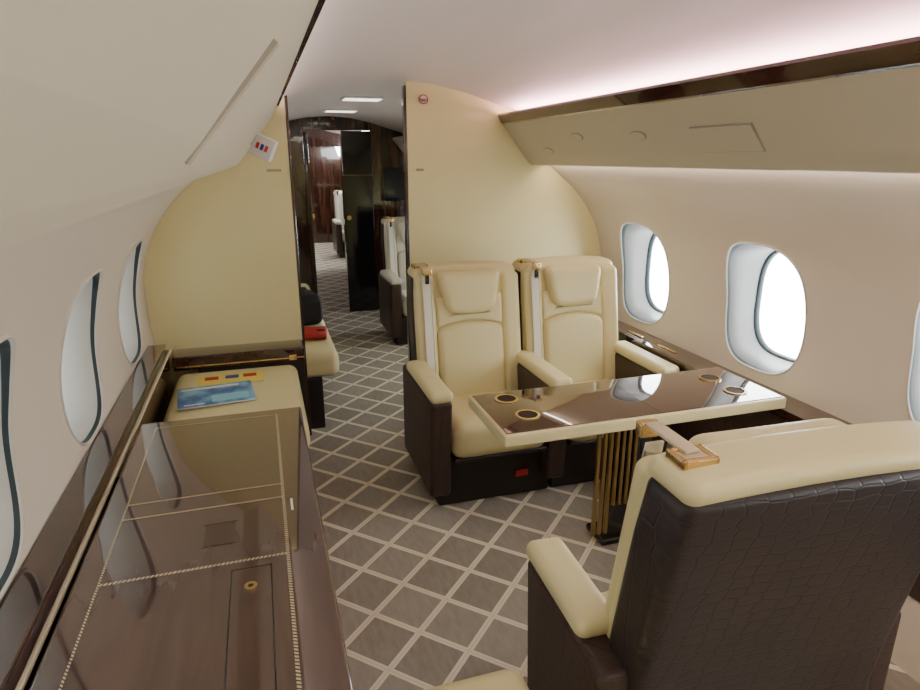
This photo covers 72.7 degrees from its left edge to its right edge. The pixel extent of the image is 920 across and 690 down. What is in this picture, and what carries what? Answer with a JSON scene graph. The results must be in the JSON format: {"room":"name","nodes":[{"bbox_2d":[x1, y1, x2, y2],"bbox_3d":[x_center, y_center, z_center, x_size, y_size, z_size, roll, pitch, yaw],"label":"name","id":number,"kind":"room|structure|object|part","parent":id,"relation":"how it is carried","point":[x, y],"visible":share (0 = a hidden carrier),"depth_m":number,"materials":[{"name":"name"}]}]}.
{"room":"aircraft cabin","nodes":[
{"label":"aircraft cabin","id":0,"kind":"room"},
{"bbox_2d":[0,181,192,602],"bbox_3d":[-1.869,-0.611,4.717,0.411,1.520,13.920,-5,17,-17],"label":"wall","id":1,"kind":"structure","parent":0,"point":[41,276],"depth_m":1.56,"materials":[{"name":"beige plastic"}]},
{"bbox_2d":[0,360,13,577],"bbox_3d":[-0.978,0.262,1.190,0.187,0.502,0.410,-5,17,-17],"label":"reveal","id":2,"kind":"object","parent":1,"relation":"attached to","point":[6,508],"visible":1,"depth_m":1.40,"materials":[{"name":"beige plastic"}]},
{"bbox_2d":[0,340,20,591],"bbox_3d":[-0.912,0.256,1.210,0.095,0.510,0.416,-5,17,-17],"label":"seal","id":3,"kind":"object","parent":1,"relation":"attached to","point":[5,348],"visible":0.97,"depth_m":1.37,"materials":[{"name":"grey rubber"}]},
{"bbox_2d":[0,335,24,600],"bbox_3d":[-0.900,0.255,1.213,0.097,0.525,0.428,-5,17,-17],"label":"lip","id":4,"kind":"object","parent":1,"relation":"attached to","point":[13,341],"visible":1,"depth_m":1.37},
{"bbox_3d":[-0.876,0.252,1.220,0.148,0.700,0.810,-5,17,-17],"label":"bay panel","id":5,"kind":"part","parent":1,"relation":"part of","materials":[{"name":"beige plastic"}]},
{"bbox_2d":[61,277,96,441],"bbox_3d":[-1.221,0.041,1.930,0.187,0.502,0.410,-5,17,-17],"label":"reveal","id":6,"kind":"object","parent":1,"relation":"attached to","point":[79,392],"visible":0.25,"depth_m":2.11,"materials":[{"name":"beige plastic"}]},
{"bbox_2d":[59,269,103,445],"bbox_3d":[-1.143,0.034,1.954,0.097,0.525,0.428,-5,17,-17],"label":"lip","id":7,"kind":"object","parent":1,"relation":"attached to","point":[101,271],"visible":1,"depth_m":1.86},
{"bbox_3d":[-1.119,0.032,1.961,0.148,0.700,0.810,-5,17,-17],"label":"bay panel","id":8,"kind":"part","parent":1,"relation":"part of","materials":[{"name":"beige plastic"}]},
{"bbox_2d":[0,344,173,689],"bbox_3d":[-0.686,0.825,0.729,0.100,0.283,5.075,-5,17,-17],"label":"ledge","id":9,"kind":"object","parent":1,"relation":"attached to","point":[33,604],"visible":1,"depth_m":1.52,"materials":[{"name":"brown wood"}]},
{"bbox_2d":[81,272,101,442],"bbox_3d":[-1.155,0.035,1.950,0.095,0.510,0.416,-5,17,-17],"label":"seal","id":10,"kind":"object","parent":1,"relation":"attached to","point":[96,277],"visible":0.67,"depth_m":2.11,"materials":[{"name":"grey rubber"}]},
{"bbox_3d":[-1.799,-1.230,4.556,0.262,0.240,13.920,-5,17,-17],"label":"panel","id":11,"kind":"part","parent":1,"relation":"part of","materials":[{"name":"beige plastic"}]},
{"bbox_2d":[119,248,137,361],"bbox_3d":[-1.464,-0.179,2.671,0.187,0.502,0.410,-5,17,-17],"label":"reveal","id":12,"kind":"object","parent":1,"relation":"attached to","point":[128,329],"visible":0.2,"depth_m":2.86,"materials":[{"name":"beige plastic"}]},
{"bbox_2d":[117,239,144,365],"bbox_3d":[-1.386,-0.186,2.694,0.097,0.525,0.428,-5,17,-17],"label":"lip","id":13,"kind":"object","parent":1,"relation":"attached to","point":[142,240],"visible":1,"depth_m":2.60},
{"bbox_3d":[-1.362,-0.188,2.702,0.148,0.700,0.810,-5,17,-17],"label":"bay panel","id":14,"kind":"part","parent":1,"relation":"part of","materials":[{"name":"beige plastic"}]},
{"bbox_2d":[131,241,141,363],"bbox_3d":[-1.398,-0.185,2.691,0.095,0.510,0.416,-5,17,-17],"label":"seal","id":15,"kind":"object","parent":1,"relation":"attached to","point":[138,247],"visible":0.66,"depth_m":2.85,"materials":[{"name":"grey rubber"}]},
{"bbox_3d":[-1.605,-0.409,3.442,0.148,0.700,0.810,-5,17,-17],"label":"bay panel","id":16,"kind":"part","parent":1,"relation":"part of","materials":[{"name":"beige plastic"}]},
{"bbox_2d":[308,147,341,242],"bbox_3d":[-2.936,-2.786,11.316,2.524,1.886,0.030,-5,17,-17],"label":"wall","id":17,"kind":"structure","parent":0,"point":[324,162],"depth_m":11.42,"materials":[{"name":"red wood"}]},
{"bbox_2d":[304,130,346,267],"bbox_3d":[-1.460,-2.033,8.786,1.292,1.886,0.050,-5,17,-17],"label":"wall","id":18,"kind":"structure","parent":0,"point":[316,138],"depth_m":8.43,"materials":[{"name":"red wood"}]},
{"bbox_2d":[289,116,404,308],"bbox_3d":[-1.238,-1.246,6.141,2.524,1.886,0.050,-5,17,-17],"label":"wall","id":19,"kind":"structure","parent":0,"point":[386,153],"depth_m":6.06,"materials":[{"name":"red wood"}]},
{"bbox_2d":[302,131,317,294],"bbox_3d":[-1.508,-1.216,6.271,0.045,1.745,0.325,-5,17,-17],"label":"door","id":20,"kind":"structure","parent":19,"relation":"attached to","point":[304,133],"depth_m":6.08,"materials":[{"name":"red wood"}]},
{"bbox_2d":[340,131,377,311],"bbox_3d":[-0.992,-1.193,6.183,0.285,1.750,0.040,-5,17,-17],"label":"door","id":21,"kind":"structure","parent":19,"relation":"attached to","point":[356,154],"depth_m":6.15,"materials":[{"name":"black"}]},
{"bbox_2d":[381,167,403,200],"bbox_3d":[-0.631,-1.588,6.180,0.280,0.320,0.052,-5,17,-17],"label":"wall monitor","id":22,"kind":"object","parent":19,"relation":"attached to","point":[392,178],"visible":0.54,"depth_m":6.15,"materials":[{"name":"black glass"}]},
{"bbox_2d":[144,81,600,388],"bbox_3d":[-0.352,-0.440,3.439,2.524,1.882,0.040,-5,17,-17],"label":"wall","id":23,"kind":"structure","parent":0,"point":[220,269],"depth_m":3.27,"materials":[{"name":"beige plastic"}]},
{"bbox_2d":[267,169,280,171],"bbox_3d":[-0.923,-0.866,3.101,0.070,0.012,0.004,-5,17,-17],"label":"placard","id":24,"kind":"object","parent":23,"relation":"attached to","point":[268,170],"visible":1,"depth_m":3.10,"materials":[{"name":"gold metal"}]},
{"bbox_2d":[284,95,311,435],"bbox_3d":[-0.852,-0.357,3.303,0.014,1.800,0.054,-5,17,-17],"label":"trim","id":25,"kind":"structure","parent":23,"relation":"attached to","point":[285,96],"depth_m":3.23,"materials":[{"name":"red wood"}]},
{"bbox_2d":[401,85,410,361],"bbox_3d":[-0.288,-0.436,3.465,0.014,1.860,0.054,-5,17,-17],"label":"trim","id":26,"kind":"structure","parent":23,"relation":"attached to","point":[403,88],"depth_m":3.33,"materials":[{"name":"red wood"}]},
{"bbox_2d":[419,94,427,104],"bbox_3d":[-0.188,-1.266,3.221,0.052,0.052,0.007,-5,17,-17],"label":"no smoking sign","id":27,"kind":"object","parent":23,"relation":"attached to","point":[423,98],"visible":1,"depth_m":3.22,"materials":[{"name":"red plastic"}]},
{"bbox_2d":[283,0,919,133],"bbox_3d":[-0.853,-1.720,4.720,1.520,0.165,13.920,-5,17,-17],"label":"ceiling","id":28,"kind":"structure","parent":0,"point":[515,55],"depth_m":1.84,"materials":[{"name":"white"}]},
{"bbox_2d":[0,0,325,248],"bbox_3d":[-0.713,-0.708,1.945,0.358,0.313,8.210,-5,17,-17],"label":"bin","id":29,"kind":"object","parent":28,"relation":"attached to","point":[106,105],"visible":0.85,"depth_m":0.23,"materials":[{"name":"cream plastic"}]},
{"bbox_3d":[-0.222,-0.234,0.603,0.113,0.117,0.051,-10,19,-30],"label":"latch plate","id":30,"kind":"part","parent":29,"relation":"part of","materials":[{"name":"beige plastic"}]},
{"bbox_2d":[249,133,277,161],"bbox_3d":[-0.792,-0.785,2.483,0.133,0.108,0.043,-1,17,-2],"label":"exit sign","id":31,"kind":"object","parent":29,"relation":"attached to","point":[263,147],"visible":0.88,"depth_m":2.47,"materials":[{"name":"white plastic"}]},
{"bbox_3d":[-0.117,-0.399,0.619,0.036,0.052,5.260,-5,17,-17],"label":"trim wood","id":32,"kind":"part","parent":29,"relation":"part of","materials":[{"name":"brown wood"}]},
{"bbox_2d":[323,108,357,112],"bbox_3d":[-0.961,-1.893,5.027,0.260,0.036,0.180,-5,17,-17],"label":"ceiling lamp","id":33,"kind":"object","parent":28,"relation":"attached to","point":[338,110],"depth_m":4.97,"materials":[{"name":"white plastic"}]},
{"bbox_2d":[340,95,383,101],"bbox_3d":[-0.631,-1.594,4.021,0.260,0.036,0.180,-5,17,-17],"label":"ceiling lamp","id":34,"kind":"object","parent":28,"relation":"attached to","point":[360,97],"depth_m":3.96,"materials":[{"name":"white plastic"}]},
{"bbox_2d":[393,36,919,173],"bbox_3d":[0.720,-0.836,2.377,0.358,0.313,8.210,-5,17,-17],"label":"bin","id":35,"kind":"object","parent":28,"relation":"attached to","point":[857,109],"visible":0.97,"depth_m":1.75,"materials":[{"name":"beige plastic"}]},
{"bbox_3d":[1.008,-0.500,0.958,0.036,0.052,5.260,-5,17,-17],"label":"trim wood","id":36,"kind":"part","parent":35,"relation":"part of","materials":[{"name":"brown wood"}]},
{"bbox_3d":[0.820,-0.638,1.927,0.069,0.080,0.272,-5,17,-17],"label":"oxygen panel","id":37,"kind":"part","parent":35,"relation":"part of","materials":[{"name":"beige plastic"}]},
{"bbox_2d":[309,242,919,689],"bbox_3d":[-0.853,0.008,5.234,2.240,0.001,13.920,-5,17,-17],"label":"floor","id":38,"kind":"structure","parent":0,"point":[429,594],"depth_m":2.58,"materials":[{"name":"carpet"}]},
{"bbox_2d":[29,407,353,689],"bbox_3d":[-0.373,0.976,0.884,0.540,0.624,3.170,-5,17,-17],"label":"credenza","id":39,"kind":"object","parent":38,"relation":"on","point":[206,565],"visible":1,"depth_m":1.37,"materials":[{"name":"brown wood"}]},
{"bbox_3d":[-0.588,0.463,1.532,0.070,0.002,0.094,-5,17,-17],"label":"hatch plate","id":40,"kind":"part","parent":39,"relation":"part of","materials":[{"name":"brown wood"}]},
{"bbox_2d":[163,365,309,446],"bbox_3d":[-0.988,0.460,2.826,0.570,0.507,0.850,-5,17,-17],"label":"seat","id":41,"kind":"object","parent":38,"relation":"on","point":[280,388],"visible":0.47,"depth_m":2.74,"materials":[{"name":"beige leather"}]},
{"bbox_2d":[177,380,255,409],"bbox_3d":[-1.064,0.215,2.728,0.310,0.007,0.250,-7,18,-22],"label":"magazine","id":42,"kind":"object","parent":41,"relation":"on","point":[225,393],"visible":1,"depth_m":2.71,"materials":[{"name":"blue paper"}]},
{"bbox_2d":[197,370,263,386],"bbox_3d":[-1.076,0.159,2.937,0.290,0.006,0.150,-6,18,-19],"label":"magazine","id":43,"kind":"object","parent":41,"relation":"on","point":[253,376],"visible":0.98,"depth_m":2.94,"materials":[{"name":"yellow paper"}]},
{"bbox_2d":[205,376,218,380],"bbox_3d":[-1.165,0.158,2.934,0.060,0.002,0.045,-6,18,-19],"label":"picture","id":44,"kind":"object","parent":43,"relation":"on","point":[207,378],"depth_m":2.93,"materials":[{"name":"red paper"}]},
{"bbox_2d":[225,374,238,378],"bbox_3d":[-1.080,0.149,2.963,0.060,0.002,0.045,-6,18,-19],"label":"picture","id":45,"kind":"object","parent":43,"relation":"on","point":[227,376],"depth_m":2.96,"materials":[{"name":"blue"}]},
{"bbox_2d":[243,372,255,376],"bbox_3d":[-1.005,0.142,2.988,0.060,0.002,0.045,-6,18,-19],"label":"picture","id":46,"kind":"object","parent":43,"relation":"on","point":[245,374],"depth_m":2.99,"materials":[{"name":"red paper"}]},
{"bbox_2d":[172,339,310,446],"bbox_3d":[-1.127,0.289,3.288,0.630,0.570,0.167,-5,17,-17],"label":"base cabinet","id":47,"kind":"object","parent":38,"relation":"on","point":[287,352],"visible":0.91,"depth_m":3.18,"materials":[{"name":"black wood"}]},
{"bbox_2d":[301,283,338,428],"bbox_3d":[-1.394,-0.191,4.413,0.810,0.850,2.190,-5,17,-17],"label":"divan","id":48,"kind":"object","parent":38,"relation":"on","point":[322,358],"visible":0.08,"depth_m":3.56,"materials":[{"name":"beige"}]},
{"bbox_2d":[301,283,309,289],"bbox_3d":[-1.597,-0.352,5.091,0.780,0.150,0.720,-5,17,-17],"label":"seat cushion","id":49,"kind":"object","parent":48,"relation":"on","point":[302,284],"depth_m":5.36,"materials":[{"name":"beige leather"}]},
{"bbox_2d":[301,287,322,325],"bbox_3d":[-1.042,-0.264,4.114,0.220,0.235,0.285,-9,19,-28],"label":"bag","id":50,"kind":"object","parent":48,"relation":"on","point":[311,302],"visible":0.54,"depth_m":4.02,"materials":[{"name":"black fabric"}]},
{"bbox_3d":[-1.043,-0.355,4.089,0.080,0.045,0.040,-9,19,-28],"label":"handle","id":51,"kind":"part","parent":50,"relation":"part of","materials":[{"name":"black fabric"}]},
{"bbox_2d":[304,326,326,340],"bbox_3d":[-0.895,-0.073,3.818,0.160,0.038,0.222,-3,17,-11],"label":"pouch","id":52,"kind":"object","parent":48,"relation":"on","point":[316,332],"visible":0.7,"depth_m":3.75,"materials":[{"name":"red fabric"}]},
{"bbox_2d":[304,324,338,377],"bbox_3d":[-1.159,0.046,3.756,0.780,0.150,0.720,-5,17,-17],"label":"seat cushion","id":53,"kind":"object","parent":48,"relation":"on","point":[322,358],"depth_m":3.53,"materials":[{"name":"beige leather"}]},
{"bbox_2d":[332,190,345,257],"bbox_3d":[-1.706,-1.950,10.024,0.648,1.021,0.691,-5,17,-17],"label":"seat","id":54,"kind":"object","parent":38,"relation":"on","point":[338,221],"visible":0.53,"depth_m":9.94,"materials":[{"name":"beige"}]},
{"bbox_3d":[-1.952,-1.718,9.955,0.092,0.455,0.569,-5,17,-17],"label":"arm panel","id":55,"kind":"part","parent":54,"relation":"part of","materials":[{"name":"brown leather"}]},
{"bbox_2d":[343,205,346,264],"bbox_3d":[-0.956,-1.451,7.646,0.600,1.420,2.635,-5,17,-17],"label":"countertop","id":56,"kind":"structure","parent":38,"relation":"on","point":[343,205],"depth_m":8.80,"materials":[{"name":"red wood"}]},
{"bbox_2d":[378,216,407,344],"bbox_3d":[-0.350,-0.577,5.409,0.648,1.021,0.691,-5,17,-17],"label":"seat","id":57,"kind":"object","parent":38,"relation":"on","point":[392,279],"visible":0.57,"depth_m":5.36,"materials":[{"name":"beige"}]},
{"bbox_3d":[-0.596,-0.345,5.340,0.092,0.455,0.569,-5,17,-17],"label":"arm panel","id":58,"kind":"part","parent":57,"relation":"part of","materials":[{"name":"brown leather"}]},
{"bbox_3d":[-0.399,-0.902,5.474,0.334,0.149,0.084,-5,17,-17],"label":"panel","id":59,"kind":"part","parent":57,"relation":"part of","materials":[{"name":"beige leather"}]},
{"bbox_3d":[-0.381,-0.654,5.489,0.334,0.383,0.136,-5,17,-17],"label":"lumbar panel","id":60,"kind":"part","parent":57,"relation":"part of","materials":[{"name":"beige leather"}]},
{"bbox_2d":[402,290,406,315],"bbox_3d":[-0.329,-0.386,5.396,0.444,0.173,0.525,-5,17,-17],"label":"seat cushion","id":61,"kind":"object","parent":57,"relation":"on","point":[404,295],"depth_m":5.13,"materials":[{"name":"beige leather"}]},
{"bbox_2d":[424,669,528,689],"bbox_3d":[0.051,0.967,1.196,0.300,0.465,0.430,-5,17,-17],"label":"seat","id":62,"kind":"object","parent":38,"relation":"on","point":[505,679],"visible":1,"depth_m":1.30,"materials":[{"name":"beige leather"}]},
{"bbox_2d":[403,260,572,505],"bbox_3d":[0.088,0.149,2.969,0.648,1.021,0.691,-5,17,-17],"label":"seat","id":63,"kind":"object","parent":38,"relation":"on","point":[464,316],"visible":0.88,"depth_m":2.94,"materials":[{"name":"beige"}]},
{"bbox_3d":[-0.157,0.381,2.900,0.092,0.455,0.569,-5,17,-17],"label":"arm panel","id":64,"kind":"part","parent":63,"relation":"part of","materials":[{"name":"brown leather"}]},
{"bbox_3d":[0.040,-0.176,3.034,0.334,0.149,0.084,-5,17,-17],"label":"panel","id":65,"kind":"part","parent":63,"relation":"part of","materials":[{"name":"beige leather"}]},
{"bbox_3d":[0.058,0.072,3.049,0.334,0.383,0.136,-5,17,-17],"label":"lumbar panel","id":66,"kind":"part","parent":63,"relation":"part of","materials":[{"name":"beige leather"}]},
{"bbox_2d":[451,389,543,457],"bbox_3d":[0.110,0.340,2.956,0.444,0.173,0.525,-5,17,-17],"label":"seat cushion","id":67,"kind":"object","parent":63,"relation":"on","point":[470,437],"depth_m":2.71,"materials":[{"name":"beige leather"}]},
{"bbox_2d":[515,468,527,476],"bbox_3d":[0.284,0.587,2.884,0.060,0.030,0.014,-5,17,-17],"label":"tag","id":68,"kind":"object","parent":63,"relation":"attached to","point":[518,472],"visible":1,"depth_m":2.88,"materials":[{"name":"red fabric"}]},
{"bbox_3d":[0.365,0.334,3.058,0.092,0.455,0.569,-5,17,-17],"label":"arm panel","id":69,"kind":"part","parent":63,"relation":"part of","materials":[{"name":"brown leather"}]},
{"bbox_2d":[512,256,679,486],"bbox_3d":[0.638,0.100,3.134,0.596,1.021,0.691,-5,17,-17],"label":"seat","id":70,"kind":"object","parent":38,"relation":"on","point":[568,309],"visible":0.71,"depth_m":3.14,"materials":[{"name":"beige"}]},
{"bbox_3d":[0.564,-0.223,3.192,0.334,0.149,0.084,-5,17,-17],"label":"panel","id":71,"kind":"part","parent":70,"relation":"part of","materials":[{"name":"beige leather"}]},
{"bbox_3d":[0.582,0.025,3.207,0.334,0.383,0.136,-5,17,-17],"label":"lumbar panel","id":72,"kind":"part","parent":70,"relation":"part of","materials":[{"name":"beige leather"}]},
{"bbox_2d":[569,378,607,440],"bbox_3d":[0.634,0.293,3.114,0.444,0.173,0.525,-5,17,-17],"label":"seat cushion","id":73,"kind":"object","parent":70,"relation":"on","point":[575,380],"depth_m":3.17,"materials":[{"name":"beige leather"}]},
{"bbox_3d":[0.890,0.287,3.216,0.092,0.455,0.569,-5,17,-17],"label":"arm panel","id":74,"kind":"part","parent":70,"relation":"part of","materials":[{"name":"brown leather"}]},
{"bbox_2d":[468,367,785,545],"bbox_3d":[0.618,0.503,2.405,1.115,0.664,0.375,-5,17,-17],"label":"dining table","id":75,"kind":"object","parent":38,"relation":"on","point":[612,408],"visible":0.94,"depth_m":2.30,"materials":[{"name":"gloss mahogany"},{"name":"aged brass"}]},
{"bbox_2d":[526,418,919,689],"bbox_3d":[0.588,0.593,1.478,0.757,1.021,0.593,-4,17,-15],"label":"seat","id":76,"kind":"object","parent":38,"relation":"on","point":[784,556],"visible":0.99,"depth_m":1.17,"materials":[{"name":"black leather"}]},
{"bbox_3d":[0.265,0.806,1.473,0.092,0.455,0.409,-4,17,-15],"label":"arm panel","id":77,"kind":"part","parent":76,"relation":"part of","materials":[{"name":"brown leather"}]},
{"bbox_2d":[601,591,607,599],"bbox_3d":[0.578,0.754,1.565,0.520,0.173,0.365,-4,17,-15],"label":"seat cushion","id":78,"kind":"object","parent":76,"relation":"on","point":[605,594],"depth_m":1.63,"materials":[{"name":"beige leather"}]},
{"bbox_3d":[0.899,0.757,1.637,0.092,0.455,0.409,-4,17,-15],"label":"arm panel","id":79,"kind":"part","parent":76,"relation":"part of","materials":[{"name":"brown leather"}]},
{"bbox_2d":[551,166,919,683],"bbox_3d":[0.163,-0.793,5.330,0.411,1.520,13.920,-5,17,-17],"label":"wall","id":80,"kind":"structure","parent":0,"point":[852,239],"depth_m":2.25,"materials":[{"name":"beige plastic"}]},
{"bbox_3d":[0.675,-0.616,4.139,0.148,0.700,0.860,-5,17,-17],"label":"bay panel","id":81,"kind":"part","parent":80,"relation":"part of","materials":[{"name":"beige plastic"}]},
{"bbox_2d":[622,224,653,322],"bbox_3d":[0.967,-0.385,3.363,0.099,0.524,0.430,-5,17,-17],"label":"seal","id":82,"kind":"object","parent":80,"relation":"attached to","point":[625,225],"visible":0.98,"depth_m":3.54,"materials":[{"name":"grey rubber"}]},
{"bbox_3d":[0.933,-0.382,3.353,0.148,0.700,0.860,-5,17,-17],"label":"bay panel","id":83,"kind":"part","parent":80,"relation":"part of","materials":[{"name":"beige plastic"}]},
{"bbox_2d":[624,224,662,321],"bbox_3d":[1.033,-0.391,3.383,0.191,0.516,0.424,-5,17,-17],"label":"reveal","id":84,"kind":"object","parent":80,"relation":"attached to","point":[637,238],"visible":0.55,"depth_m":3.56,"materials":[{"name":"grey plastic"}]},
{"bbox_2d":[645,233,663,313],"bbox_3d":[1.136,-0.400,3.414,0.025,0.466,0.383,-5,17,-17],"label":"frame","id":85,"kind":"object","parent":84,"relation":"attached to","point":[652,240],"visible":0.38,"depth_m":3.58,"materials":[{"name":"grey plastic"}]},
{"bbox_2d":[620,222,669,324],"bbox_3d":[0.955,-0.384,3.360,0.102,0.540,0.443,-5,17,-17],"label":"lip","id":86,"kind":"object","parent":80,"relation":"attached to","point":[623,224],"visible":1,"depth_m":3.34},
{"bbox_3d":[0.092,-1.400,5.126,0.262,0.240,13.920,-5,17,-17],"label":"panel","id":87,"kind":"part","parent":80,"relation":"part of","materials":[{"name":"beige plastic"}]},
{"bbox_2d":[726,243,782,373],"bbox_3d":[1.225,-0.151,2.577,0.099,0.524,0.430,-5,17,-17],"label":"seal","id":88,"kind":"object","parent":80,"relation":"attached to","point":[735,247],"visible":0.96,"depth_m":2.75,"materials":[{"name":"grey rubber"}]},
{"bbox_2d":[729,244,793,371],"bbox_3d":[1.291,-0.157,2.597,0.191,0.516,0.424,-5,17,-17],"label":"reveal","id":89,"kind":"object","parent":80,"relation":"attached to","point":[748,260],"visible":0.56,"depth_m":2.77,"materials":[{"name":"grey plastic"}]},
{"bbox_2d":[754,251,795,361],"bbox_3d":[1.394,-0.166,2.628,0.025,0.466,0.383,-5,17,-17],"label":"frame","id":90,"kind":"object","parent":89,"relation":"attached to","point":[772,255],"visible":0.5,"depth_m":2.78,"materials":[{"name":"grey"}]},
{"bbox_2d":[725,242,806,375],"bbox_3d":[1.213,-0.150,2.573,0.102,0.540,0.443,-5,17,-17],"label":"lip","id":91,"kind":"object","parent":80,"relation":"attached to","point":[736,243],"visible":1,"depth_m":2.52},
{"bbox_3d":[1.191,-0.148,2.567,0.148,0.700,0.860,-5,17,-17],"label":"bay panel","id":92,"kind":"part","parent":80,"relation":"part of","materials":[{"name":"beige plastic"}]},
{"bbox_2d":[618,320,919,601],"bbox_3d":[1.569,0.693,1.518,0.132,0.406,5.238,-5,17,-17],"label":"ledge","id":93,"kind":"object","parent":80,"relation":"attached to","point":[795,410],"visible":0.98,"depth_m":2.78,"materials":[{"name":"brown wood"}]},
{"bbox_3d":[0.247,-0.350,5.489,0.187,0.580,13.920,-5,17,-17],"label":"panel","id":94,"kind":"part","parent":80,"relation":"part of","materials":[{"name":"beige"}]},
{"bbox_3d":[1.449,0.086,1.780,0.148,0.700,0.860,-5,17,-17],"label":"bay panel","id":95,"kind":"part","parent":80,"relation":"part of","materials":[{"name":"beige plastic"}]},
{"bbox_2d":[906,299,919,420],"bbox_3d":[1.471,0.084,1.787,0.102,0.540,0.443,-5,17,-17],"label":"lip","id":96,"kind":"object","parent":80,"relation":"attached to","point":[918,305],"visible":0.91,"depth_m":2.00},
{"bbox_2d":[909,310,919,421],"bbox_3d":[1.483,0.083,1.791,0.099,0.524,0.430,-5,17,-17],"label":"seal","id":97,"kind":"object","parent":80,"relation":"attached to","point":[915,417],"visible":0.97,"depth_m":2.01,"materials":[{"name":"grey rubber"}]},
{"bbox_2d":[913,335,919,420],"bbox_3d":[1.549,0.077,1.810,0.191,0.516,0.424,-5,17,-17],"label":"reveal","id":98,"kind":"object","parent":80,"relation":"attached to","point":[916,382],"visible":1,"depth_m":2.02,"materials":[{"name":"grey plastic"}]}
]}

